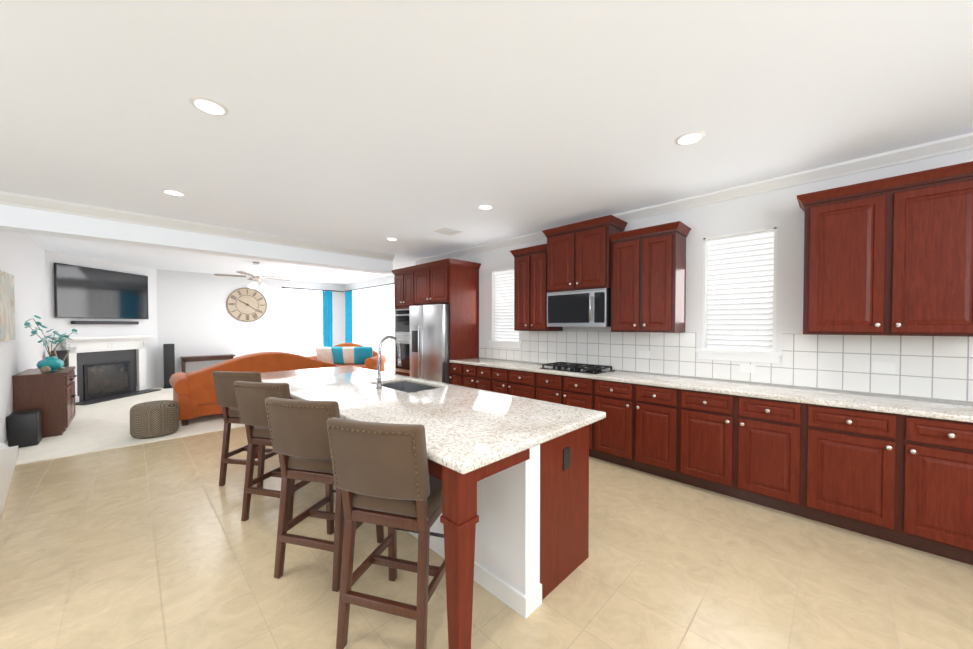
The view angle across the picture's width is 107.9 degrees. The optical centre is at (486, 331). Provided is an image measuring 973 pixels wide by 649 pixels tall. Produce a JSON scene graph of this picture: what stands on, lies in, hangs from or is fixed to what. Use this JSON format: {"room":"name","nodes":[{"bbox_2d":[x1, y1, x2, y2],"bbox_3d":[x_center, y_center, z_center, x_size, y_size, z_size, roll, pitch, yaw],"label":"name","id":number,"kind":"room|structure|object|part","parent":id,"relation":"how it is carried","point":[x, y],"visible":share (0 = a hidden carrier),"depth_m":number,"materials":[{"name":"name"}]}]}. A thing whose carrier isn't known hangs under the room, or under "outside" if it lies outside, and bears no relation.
{"room":"living room and kitchen","nodes":[
{"label":"living room and kitchen","id":0,"kind":"room"},
{"bbox_2d":[0,230,46,442],"bbox_3d":[-6.483,-0.015,4.891,3.500,2.750,0.150,1,1,45],"label":"wall","id":1,"kind":"structure","parent":0,"point":[22,258],"depth_m":4.75,"materials":[{"name":"white paint"}]},
{"bbox_2d":[0,270,14,341],"bbox_3d":[-5.519,-0.286,4.062,0.670,0.780,0.031,1,1,45],"label":"canvas art","id":2,"kind":"object","parent":1,"relation":"attached to","point":[7,315],"visible":1,"depth_m":4.04},
{"bbox_2d":[0,442,18,518],"bbox_3d":[-3.886,0.953,2.755,3.647,0.886,0.140,1,1,39],"label":"trim","id":3,"kind":"structure","parent":1,"relation":"attached to","point":[8,457],"depth_m":2.99,"materials":[{"name":"white paint"}]},
{"bbox_2d":[45,250,157,388],"bbox_3d":[-7.703,-0.052,7.150,0.150,2.750,2.287,0,1,0],"label":"wall","id":4,"kind":"structure","parent":0,"point":[61,326],"depth_m":7.08,"materials":[{"name":"white paint"}]},
{"bbox_2d":[4,383,163,445],"bbox_3d":[-4.788,1.257,7.471,5.100,0.098,5.870,1,1,45],"label":"baseboard","id":5,"kind":"structure","parent":4,"relation":"attached to","point":[159,385],"depth_m":8.23,"materials":[{"name":"white wood"}]},
{"bbox_2d":[54,263,148,318],"bbox_3d":[-7.595,-0.743,7.069,0.058,0.965,1.700,0,1,0],"label":"wall-mounted tv","id":6,"kind":"object","parent":4,"relation":"attached to","point":[83,292],"visible":0.98,"depth_m":6.90,"materials":[{"name":"black plastic"}]},
{"bbox_2d":[71,321,138,323],"bbox_3d":[-7.581,-0.178,7.079,0.086,0.065,1.200,0,1,0],"label":"soundbar","id":7,"kind":"object","parent":4,"relation":"attached to","point":[104,322],"visible":1,"depth_m":6.98,"materials":[{"name":"grey plastic"}]},
{"bbox_2d":[15,387,244,465],"bbox_3d":[-5.856,1.379,6.433,5.350,0.112,9.150,1,1,45],"label":"floor carpet","id":8,"kind":"object","parent":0,"point":[97,427],"visible":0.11,"depth_m":4.83,"materials":[{"name":"white carpet"}]},
{"bbox_2d":[7,409,41,447],"bbox_3d":[-5.551,1.165,4.260,0.300,0.388,0.220,1,1,45],"label":"subwoofer","id":9,"kind":"object","parent":8,"relation":"on","point":[24,428],"visible":0.88,"depth_m":4.17,"materials":[{"name":"black plastic"}]},
{"bbox_2d":[12,366,76,437],"bbox_3d":[-5.974,0.940,4.837,1.000,0.818,0.461,1,1,45],"label":"base cabinet","id":10,"kind":"object","parent":8,"relation":"on","point":[51,395],"visible":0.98,"depth_m":4.54,"materials":[{"name":"brown wood"}]},
{"bbox_2d":[24,315,77,372],"bbox_3d":[-5.822,0.156,4.745,0.602,0.749,0.495,1,1,45],"label":"vase","id":11,"kind":"object","parent":10,"relation":"on","point":[49,363],"visible":1,"depth_m":4.68,"materials":[{"name":"teal ceramic"}]},
{"bbox_2d":[50,350,68,366],"bbox_3d":[-7.304,0.825,6.065,0.280,1.008,0.220,1,1,45],"label":"tower speaker","id":12,"kind":"object","parent":8,"relation":"on","point":[61,354],"visible":0.25,"depth_m":6.02},
{"bbox_2d":[56,335,160,404],"bbox_3d":[-7.416,0.701,7.094,0.416,1.223,1.680,0,1,0],"label":"fireplace","id":13,"kind":"object","parent":8,"relation":"on","point":[108,368],"visible":0.9,"depth_m":7.05,"materials":[{"name":"white"}]},
{"bbox_2d":[130,400,178,438],"bbox_3d":[-4.350,1.144,4.646,0.470,0.418,0.470,1,1,45],"label":"pouf","id":14,"kind":"object","parent":8,"relation":"on","point":[154,419],"visible":0.96,"depth_m":4.48,"materials":[{"name":"beige fabric"}]},
{"bbox_2d":[163,344,174,388],"bbox_3d":[-7.347,0.790,8.193,0.280,1.008,0.220,1,1,45],"label":"tower speaker","id":15,"kind":"object","parent":8,"relation":"on","point":[169,358],"visible":0.85,"depth_m":8.10},
{"bbox_2d":[180,354,234,372],"bbox_3d":[-6.862,0.941,8.727,0.340,0.688,1.040,1,1,45],"label":"console table","id":16,"kind":"object","parent":8,"relation":"on","point":[184,359],"visible":0.56,"depth_m":8.53,"materials":[{"name":"brown wood"}]},
{"bbox_2d":[169,352,337,425],"bbox_3d":[-3.841,0.830,6.093,0.997,0.997,2.366,1,1,45],"label":"sofa","id":17,"kind":"object","parent":8,"relation":"on","point":[194,394],"visible":0.33,"depth_m":5.28,"materials":[{"name":"orange fabric"}]},
{"bbox_2d":[309,343,385,371],"bbox_3d":[-3.495,0.788,8.668,1.839,0.997,0.997,0,1,0],"label":"loveseat","id":18,"kind":"object","parent":8,"relation":"on","point":[353,354],"visible":0.48,"depth_m":8.65,"materials":[{"name":"orange fabric"}]},
{"bbox_2d":[315,347,333,362],"bbox_3d":[-3.981,0.586,8.714,0.443,0.429,0.360,1,1,45],"label":"pillow","id":19,"kind":"object","parent":18,"relation":"on","point":[326,354],"depth_m":8.65,"materials":[{"name":"white fabric"}]},
{"bbox_2d":[331,347,343,363],"bbox_3d":[-3.681,0.585,8.715,0.420,0.429,0.403,1,1,45],"label":"pillow","id":20,"kind":"object","parent":18,"relation":"on","point":[337,353],"depth_m":8.65,"materials":[{"name":"blue fabric"}]},
{"bbox_2d":[342,347,354,363],"bbox_3d":[-3.331,0.585,8.717,0.403,0.429,0.420,1,1,45],"label":"pillow","id":21,"kind":"object","parent":18,"relation":"on","point":[348,353],"depth_m":8.65,"materials":[{"name":"white fabric"}]},
{"bbox_3d":[-3.495,0.903,8.556,1.414,0.170,1.414,1,1,45],"label":"seat","id":22,"kind":"part","parent":18,"relation":"part of","materials":[{"name":"fabric"}]},
{"bbox_2d":[354,347,372,363],"bbox_3d":[-3.031,0.585,8.718,0.349,0.429,0.448,1,1,45],"label":"pillow","id":23,"kind":"object","parent":18,"relation":"on","point":[361,354],"depth_m":8.66,"materials":[{"name":"blue fabric"}]},
{"bbox_2d":[0,204,392,273],"bbox_3d":[-4.525,-1.215,3.977,0.300,0.320,7.600,1,1,45],"label":"header beam","id":24,"kind":"structure","parent":0,"point":[30,221],"depth_m":4.37,"materials":[{"name":"white paint"}]},
{"bbox_2d":[156,269,344,382],"bbox_3d":[-6.187,-0.095,9.767,0.150,2.750,4.550,1,1,45],"label":"wall","id":25,"kind":"structure","parent":0,"point":[193,312],"depth_m":8.95,"materials":[{"name":"white paint"}]},
{"bbox_2d":[226,288,266,321],"bbox_3d":[-6.373,-0.715,9.427,0.041,0.910,0.910,1,1,45],"label":"wall clock","id":26,"kind":"object","parent":25,"relation":"attached to","point":[246,304],"visible":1,"depth_m":9.41,"materials":[{"name":"brown"}]},
{"bbox_2d":[345,275,394,342],"bbox_3d":[-2.668,-0.092,9.585,5.400,2.750,0.150,1,1,45],"label":"wall","id":27,"kind":"structure","parent":0,"point":[374,282],"depth_m":10.10,"materials":[{"name":"white paint"}]},
{"bbox_2d":[322,296,322,326],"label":"living room window","id":28,"kind":"structure","parent":27,"relation":"in","point":[322,311],"depth_m":10.93,"materials":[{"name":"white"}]},
{"bbox_2d":[282,287,341,356],"bbox_3d":[-5.127,-0.026,10.583,0.075,2.505,1.750,1,1,45],"label":"curtain","id":29,"kind":"object","parent":28,"relation":"hanging from","point":[303,331],"depth_m":10.41,"materials":[{"name":"white fabric"}]},
{"bbox_2d":[342,283,394,373],"bbox_3d":[-3.236,-0.015,9.901,3.400,2.505,0.074,1,1,45],"label":"curtain","id":30,"kind":"object","parent":28,"relation":"hanging from","point":[369,316],"depth_m":9.83,"materials":[{"name":"white fabric"}]},
{"bbox_2d":[0,427,972,648],"bbox_3d":[-0.763,1.468,1.379,9.000,0.100,9.150,1,1,45],"label":"floor","id":31,"kind":"structure","parent":0,"point":[157,545],"depth_m":2.03,"materials":[{"name":"beige tile"}]},
{"bbox_2d":[212,371,277,487],"bbox_3d":[-2.165,0.866,3.330,0.450,1.040,0.554,0,1,10],"label":"stool","id":32,"kind":"object","parent":31,"relation":"on","point":[224,381],"visible":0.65,"depth_m":3.14,"materials":[{"name":"brown wood"}]},
{"bbox_3d":[-2.154,0.745,3.393,0.570,0.069,0.565,1,1,45],"label":"seat","id":33,"kind":"part","parent":32,"relation":"part of","materials":[{"name":"fabric"}]},
{"bbox_3d":[-2.159,0.896,3.368,0.618,0.980,0.633,1,1,45],"label":"frame","id":34,"kind":"part","parent":32,"relation":"part of","materials":[{"name":"brown wood"}]},
{"bbox_2d":[234,381,311,521],"bbox_3d":[-1.557,0.876,2.742,0.450,1.040,0.554,0,1,15],"label":"stool","id":35,"kind":"object","parent":31,"relation":"on","point":[251,397],"visible":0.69,"depth_m":2.56,"materials":[{"name":"brown fabric"}]},
{"bbox_3d":[-1.540,0.754,2.803,0.561,0.069,0.554,1,1,45],"label":"seat","id":36,"kind":"part","parent":35,"relation":"part of","materials":[{"name":"fabric"}]},
{"bbox_3d":[-1.548,0.905,2.779,0.603,0.980,0.625,1,1,45],"label":"frame","id":37,"kind":"part","parent":35,"relation":"part of","materials":[{"name":"brown wood"}]},
{"bbox_2d":[265,397,383,591],"bbox_3d":[-0.961,0.886,2.150,0.450,1.040,0.554,0,1,15],"label":"stool","id":38,"kind":"object","parent":31,"relation":"on","point":[299,438],"visible":0.83,"depth_m":1.96,"materials":[{"name":"brown fabric"}]},
{"bbox_3d":[-0.944,0.764,2.212,0.561,0.069,0.554,1,1,45],"label":"seat","id":39,"kind":"part","parent":38,"relation":"part of","materials":[{"name":"fabric"}]},
{"bbox_3d":[-0.952,0.915,2.187,0.603,0.980,0.625,1,1,45],"label":"frame","id":40,"kind":"part","parent":38,"relation":"part of","materials":[{"name":"brown wood"}]},
{"bbox_2d":[327,417,444,648],"bbox_3d":[-0.414,0.893,1.702,0.450,1.040,0.554,0,1,16],"label":"stool","id":41,"kind":"object","parent":31,"relation":"on","point":[382,477],"visible":0.96,"depth_m":1.51,"materials":[{"name":"brown fabric"}]},
{"bbox_3d":[-0.405,0.922,1.739,0.600,0.980,0.623,1,1,45],"label":"frame","id":42,"kind":"part","parent":41,"relation":"part of","materials":[{"name":"brown wood"}]},
{"bbox_3d":[-0.397,0.771,1.763,0.559,0.069,0.551,1,1,45],"label":"seat","id":43,"kind":"part","parent":41,"relation":"part of","materials":[{"name":"fabric"}]},
{"bbox_2d":[394,270,414,376],"bbox_3d":[-1.259,0.130,6.569,0.676,2.404,0.645,1,1,45],"label":"tall cabinet","id":44,"kind":"object","parent":31,"relation":"on","point":[404,280],"depth_m":6.35,"materials":[{"name":"brown wood"}]},
{"bbox_2d":[394,309,409,372],"bbox_3d":[-1.498,0.167,6.342,0.575,1.140,0.071,1,1,45],"label":"oven","id":45,"kind":"object","parent":44,"relation":"in","point":[402,316],"depth_m":6.35,"materials":[{"name":"silver metal"}]},
{"bbox_2d":[253,395,601,648],"bbox_3d":[-0.954,0.955,3.025,3.532,0.874,1.161,1,1,45],"label":"kitchen island","id":46,"kind":"object","parent":31,"relation":"on","point":[511,473],"depth_m":1.84,"materials":[{"name":"wood"}]},
{"bbox_2d":[260,367,605,478],"bbox_3d":[-0.954,0.498,3.017,3.600,0.040,1.170,1,1,45],"label":"island countertop","id":47,"kind":"structure","parent":46,"relation":"on","point":[468,430],"depth_m":2.17,"materials":[{"name":"white stone"}]},
{"bbox_2d":[373,335,401,386],"bbox_3d":[-0.858,0.255,3.075,0.104,0.444,0.242,1,1,45],"label":"faucet","id":48,"kind":"object","parent":47,"relation":"on","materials":[{"name":"silver metal"}]},
{"bbox_2d":[382,382,436,392],"bbox_3d":[-0.720,0.615,3.184,0.740,0.200,0.432,1,1,45],"label":"sink basin","id":49,"kind":"object","parent":47,"relation":"in","point":[409,387],"depth_m":3.47,"materials":[{"name":"silver metal"}]},
{"bbox_2d":[409,304,448,383],"bbox_3d":[-0.799,0.456,5.913,0.886,1.775,0.681,1,1,45],"label":"refrigerator","id":50,"kind":"object","parent":31,"relation":"on","point":[429,342],"visible":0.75,"depth_m":5.61,"materials":[{"name":"silver metal"}]},
{"bbox_2d":[449,361,460,385],"bbox_3d":[-0.241,0.912,5.577,0.295,0.874,0.636,1,1,45],"label":"base cabinet","id":51,"kind":"object","parent":31,"relation":"on","point":[455,366],"depth_m":5.35,"materials":[{"name":"brown wood"}]},
{"bbox_2d":[461,365,488,390],"bbox_3d":[0.075,0.917,5.264,0.595,0.874,0.636,1,1,45],"label":"base cabinet","id":52,"kind":"object","parent":31,"relation":"on","point":[472,376],"depth_m":5.05,"materials":[{"name":"brown wood"}]},
{"bbox_2d":[489,365,504,393],"bbox_3d":[0.392,0.923,4.948,0.300,0.874,0.636,1,1,45],"label":"base cabinet","id":53,"kind":"object","parent":31,"relation":"on","point":[496,376],"depth_m":4.75,"materials":[{"name":"brown wood"}]},
{"bbox_2d":[505,369,532,398],"bbox_3d":[0.657,0.927,4.686,0.445,0.874,0.636,1,1,45],"label":"base cabinet","id":54,"kind":"object","parent":31,"relation":"on","point":[518,382],"depth_m":4.47,"materials":[{"name":"brown wood"}]},
{"bbox_2d":[533,373,592,428],"bbox_3d":[1.086,0.934,4.260,0.765,0.874,0.636,1,1,45],"label":"base cabinet","id":55,"kind":"object","parent":31,"relation":"on","point":[560,388],"depth_m":4.01,"materials":[{"name":"brown wood"}]},
{"bbox_2d":[589,377,676,480],"bbox_3d":[1.652,0.943,3.698,0.830,0.874,0.636,1,1,45],"label":"base cabinet","id":56,"kind":"object","parent":31,"relation":"on","point":[638,431],"depth_m":3.46,"materials":[{"name":"brown wood"}]},
{"bbox_2d":[677,389,800,515],"bbox_3d":[2.245,0.953,3.110,0.840,0.874,0.636,1,1,45],"label":"base cabinet","id":57,"kind":"object","parent":31,"relation":"on","point":[736,445],"depth_m":2.85,"materials":[{"name":"brown wood"}]},
{"bbox_2d":[457,357,972,420],"bbox_3d":[1.404,0.482,3.930,4.940,0.040,0.646,1,1,45],"label":"countertop","id":58,"kind":"structure","parent":57,"relation":"on","point":[892,403],"depth_m":2.84,"materials":[{"name":"white stone"}]},
{"bbox_2d":[541,361,616,372],"bbox_3d":[1.079,0.430,4.248,0.750,0.055,0.440,1,1,45],"label":"cooktop","id":59,"kind":"object","parent":58,"relation":"in","point":[569,366],"depth_m":4.20,"materials":[{"name":"black metal"}]},
{"bbox_2d":[801,401,896,543],"bbox_3d":[2.706,0.960,2.652,0.460,0.874,0.636,1,1,45],"label":"base cabinet","id":60,"kind":"object","parent":31,"relation":"on","point":[849,455],"depth_m":2.43,"materials":[{"name":"brown wood"}]},
{"bbox_2d":[897,413,972,564],"bbox_3d":[3.008,0.965,2.353,0.390,0.874,0.636,1,1,45],"label":"base cabinet","id":61,"kind":"object","parent":31,"relation":"on","point":[935,454],"depth_m":2.17,"materials":[{"name":"brown wood"}]},
{"bbox_2d":[0,0,972,284],"bbox_3d":[-2.662,-1.412,3.216,14.350,0.100,9.150,1,1,45],"label":"ceiling","id":62,"kind":"structure","parent":0,"point":[412,126],"depth_m":2.11,"materials":[{"name":"white paint"}]},
{"bbox_2d":[161,189,186,195],"bbox_3d":[-3.059,-1.358,3.463,0.190,0.008,0.190,1,1,45],"label":"recessed light","id":63,"kind":"object","parent":62,"relation":"in","point":[174,192],"visible":0.9,"depth_m":3.45,"materials":[{"name":"white"}]},
{"label":"bulb","id":64,"kind":"part","parent":63,"relation":"part of","materials":[{"name":"white glass"}]},
{"bbox_2d":[0,191,394,260],"bbox_3d":[-4.387,-1.317,3.838,0.088,0.110,7.600,1,1,45],"label":"crown molding","id":65,"kind":"structure","parent":62,"relation":"attached to","point":[6,198],"depth_m":4.32,"materials":[{"name":"white paint"}]},
{"bbox_2d":[189,96,228,115],"bbox_3d":[-1.647,-1.336,2.104,0.190,0.008,0.190,1,1,45],"label":"recessed light","id":66,"kind":"object","parent":62,"relation":"in","point":[208,105],"visible":0.94,"depth_m":2.09,"materials":[{"name":"white glass"}]},
{"label":"bulb","id":67,"kind":"part","parent":66,"relation":"part of","materials":[{"name":"white glass"}]},
{"bbox_2d":[214,262,289,288],"bbox_3d":[-4.769,-1.152,7.324,1.300,0.548,1.356,1,1,45],"label":"ceiling fan","id":68,"kind":"object","parent":62,"relation":"hanging from","point":[256,276],"visible":1,"depth_m":7.21,"materials":[{"name":"silver metal"}]},
{"bbox_2d":[386,237,397,240],"bbox_3d":[-1.418,-1.389,5.315,0.190,0.008,0.190,1,1,45],"label":"recessed light","id":69,"kind":"object","parent":62,"relation":"in","point":[390,238],"visible":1,"depth_m":5.27,"materials":[{"name":"white glass"}]},
{"bbox_2d":[434,228,461,235],"bbox_3d":[-0.533,-1.380,4.901,0.260,0.012,0.300,1,1,45],"label":"ceiling vent","id":70,"kind":"object","parent":62,"relation":"in","point":[447,231],"visible":0.98,"depth_m":4.87,"materials":[{"name":"white metal"}]},
{"bbox_2d":[477,204,493,208],"bbox_3d":[-0.013,-1.365,3.878,0.190,0.008,0.190,1,1,45],"label":"recessed light","id":71,"kind":"object","parent":62,"relation":"in","point":[484,206],"visible":0.92,"depth_m":3.85,"materials":[{"name":"white"}]},
{"label":"bulb","id":72,"kind":"part","parent":71,"relation":"part of","materials":[{"name":"white glass"}]},
{"bbox_2d":[674,131,705,144],"bbox_3d":[1.414,-1.342,2.462,0.190,0.008,0.190,1,1,45],"label":"recessed light","id":73,"kind":"object","parent":62,"relation":"in","point":[691,137],"visible":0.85,"depth_m":2.45,"materials":[{"name":"white"}]},
{"label":"bulb","id":74,"kind":"part","parent":73,"relation":"part of","materials":[{"name":"white glass"}]},
{"bbox_2d":[416,149,972,401],"bbox_3d":[1.843,-0.001,4.052,9.100,2.750,0.150,1,1,45],"label":"wall","id":75,"kind":"structure","parent":0,"point":[782,211],"depth_m":3.29,"materials":[{"name":"white paint"}]},
{"bbox_2d":[415,262,478,305],"bbox_3d":[-0.701,-0.761,6.005,0.929,0.604,0.637,1,1,45],"label":"upper cabinet","id":76,"kind":"object","parent":75,"relation":"attached to","point":[453,283],"depth_m":5.68,"materials":[{"name":"brown wood"}]},
{"bbox_2d":[487,267,521,347],"bbox_3d":[0.326,-0.368,5.527,0.700,1.225,0.185,1,1,45],"label":"kitchen window","id":77,"kind":"structure","parent":75,"relation":"in","point":[504,334],"depth_m":5.59,"materials":[{"name":"white plastic"}]},
{"bbox_3d":[0.384,-0.406,5.585,0.600,1.150,0.019,1,1,45],"label":"glass","id":78,"kind":"part","parent":77,"relation":"part of","materials":[{"name":"white glass"}]},
{"bbox_2d":[513,249,564,332],"bbox_3d":[0.698,-0.535,4.825,0.575,1.048,0.346,1,1,45],"label":"upper cabinet","id":79,"kind":"object","parent":75,"relation":"attached to","point":[529,268],"depth_m":4.72,"materials":[{"name":"brown wood"}]},
{"bbox_2d":[545,225,580,292],"bbox_3d":[1.069,-0.852,4.413,0.514,0.720,0.402,1,1,45],"label":"upper cabinet","id":80,"kind":"object","parent":75,"relation":"attached to","point":[563,247],"depth_m":4.28,"materials":[{"name":"brown wood"}]},
{"bbox_2d":[547,288,610,326],"bbox_3d":[1.161,-0.272,4.298,0.790,0.425,0.447,1,1,45],"label":"microwave","id":81,"kind":"object","parent":80,"relation":"attached to","point":[571,307],"depth_m":4.13,"materials":[{"name":"silver metal"}]},
{"bbox_2d":[581,221,624,288],"bbox_3d":[1.360,-0.847,4.124,0.306,0.720,0.402,1,1,45],"label":"upper cabinet","id":82,"kind":"object","parent":75,"relation":"attached to","point":[595,237],"depth_m":3.98,"materials":[{"name":"brown wood"}]},
{"bbox_2d":[609,222,688,332],"bbox_3d":[1.726,-0.524,3.805,0.660,1.061,0.346,1,1,45],"label":"upper cabinet","id":83,"kind":"object","parent":75,"relation":"attached to","point":[647,267],"depth_m":3.64,"materials":[{"name":"brown wood"}]},
{"bbox_2d":[419,132,972,263],"bbox_3d":[1.843,-1.327,3.874,8.880,0.090,0.072,1,1,45],"label":"crown molding","id":84,"kind":"structure","parent":75,"relation":"attached to","point":[958,143],"depth_m":3.09,"materials":[{"name":"white"}]},
{"bbox_2d":[479,331,972,401],"bbox_3d":[1.628,0.230,4.152,4.940,0.458,0.008,1,1,45],"label":"backsplash","id":85,"kind":"structure","parent":75,"relation":"attached to","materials":[{"name":"white tile"}]},
{"bbox_2d":[696,227,781,362],"bbox_3d":[2.441,-0.333,3.428,0.680,1.225,0.185,1,1,45],"label":"kitchen window","id":86,"kind":"structure","parent":75,"relation":"in","point":[739,299],"depth_m":3.42,"materials":[{"name":"white plastic"}]},
{"bbox_3d":[2.498,-0.371,3.486,0.580,1.150,0.019,1,1,45],"label":"glass","id":87,"kind":"part","parent":86,"relation":"part of","materials":[{"name":"white"}]},
{"bbox_2d":[801,169,972,340],"bbox_3d":[2.939,-0.493,2.601,0.890,1.038,0.346,1,1,45],"label":"upper cabinet","id":88,"kind":"object","parent":75,"relation":"attached to","point":[888,290],"depth_m":2.48,"materials":[{"name":"brown wood"}]}
]}

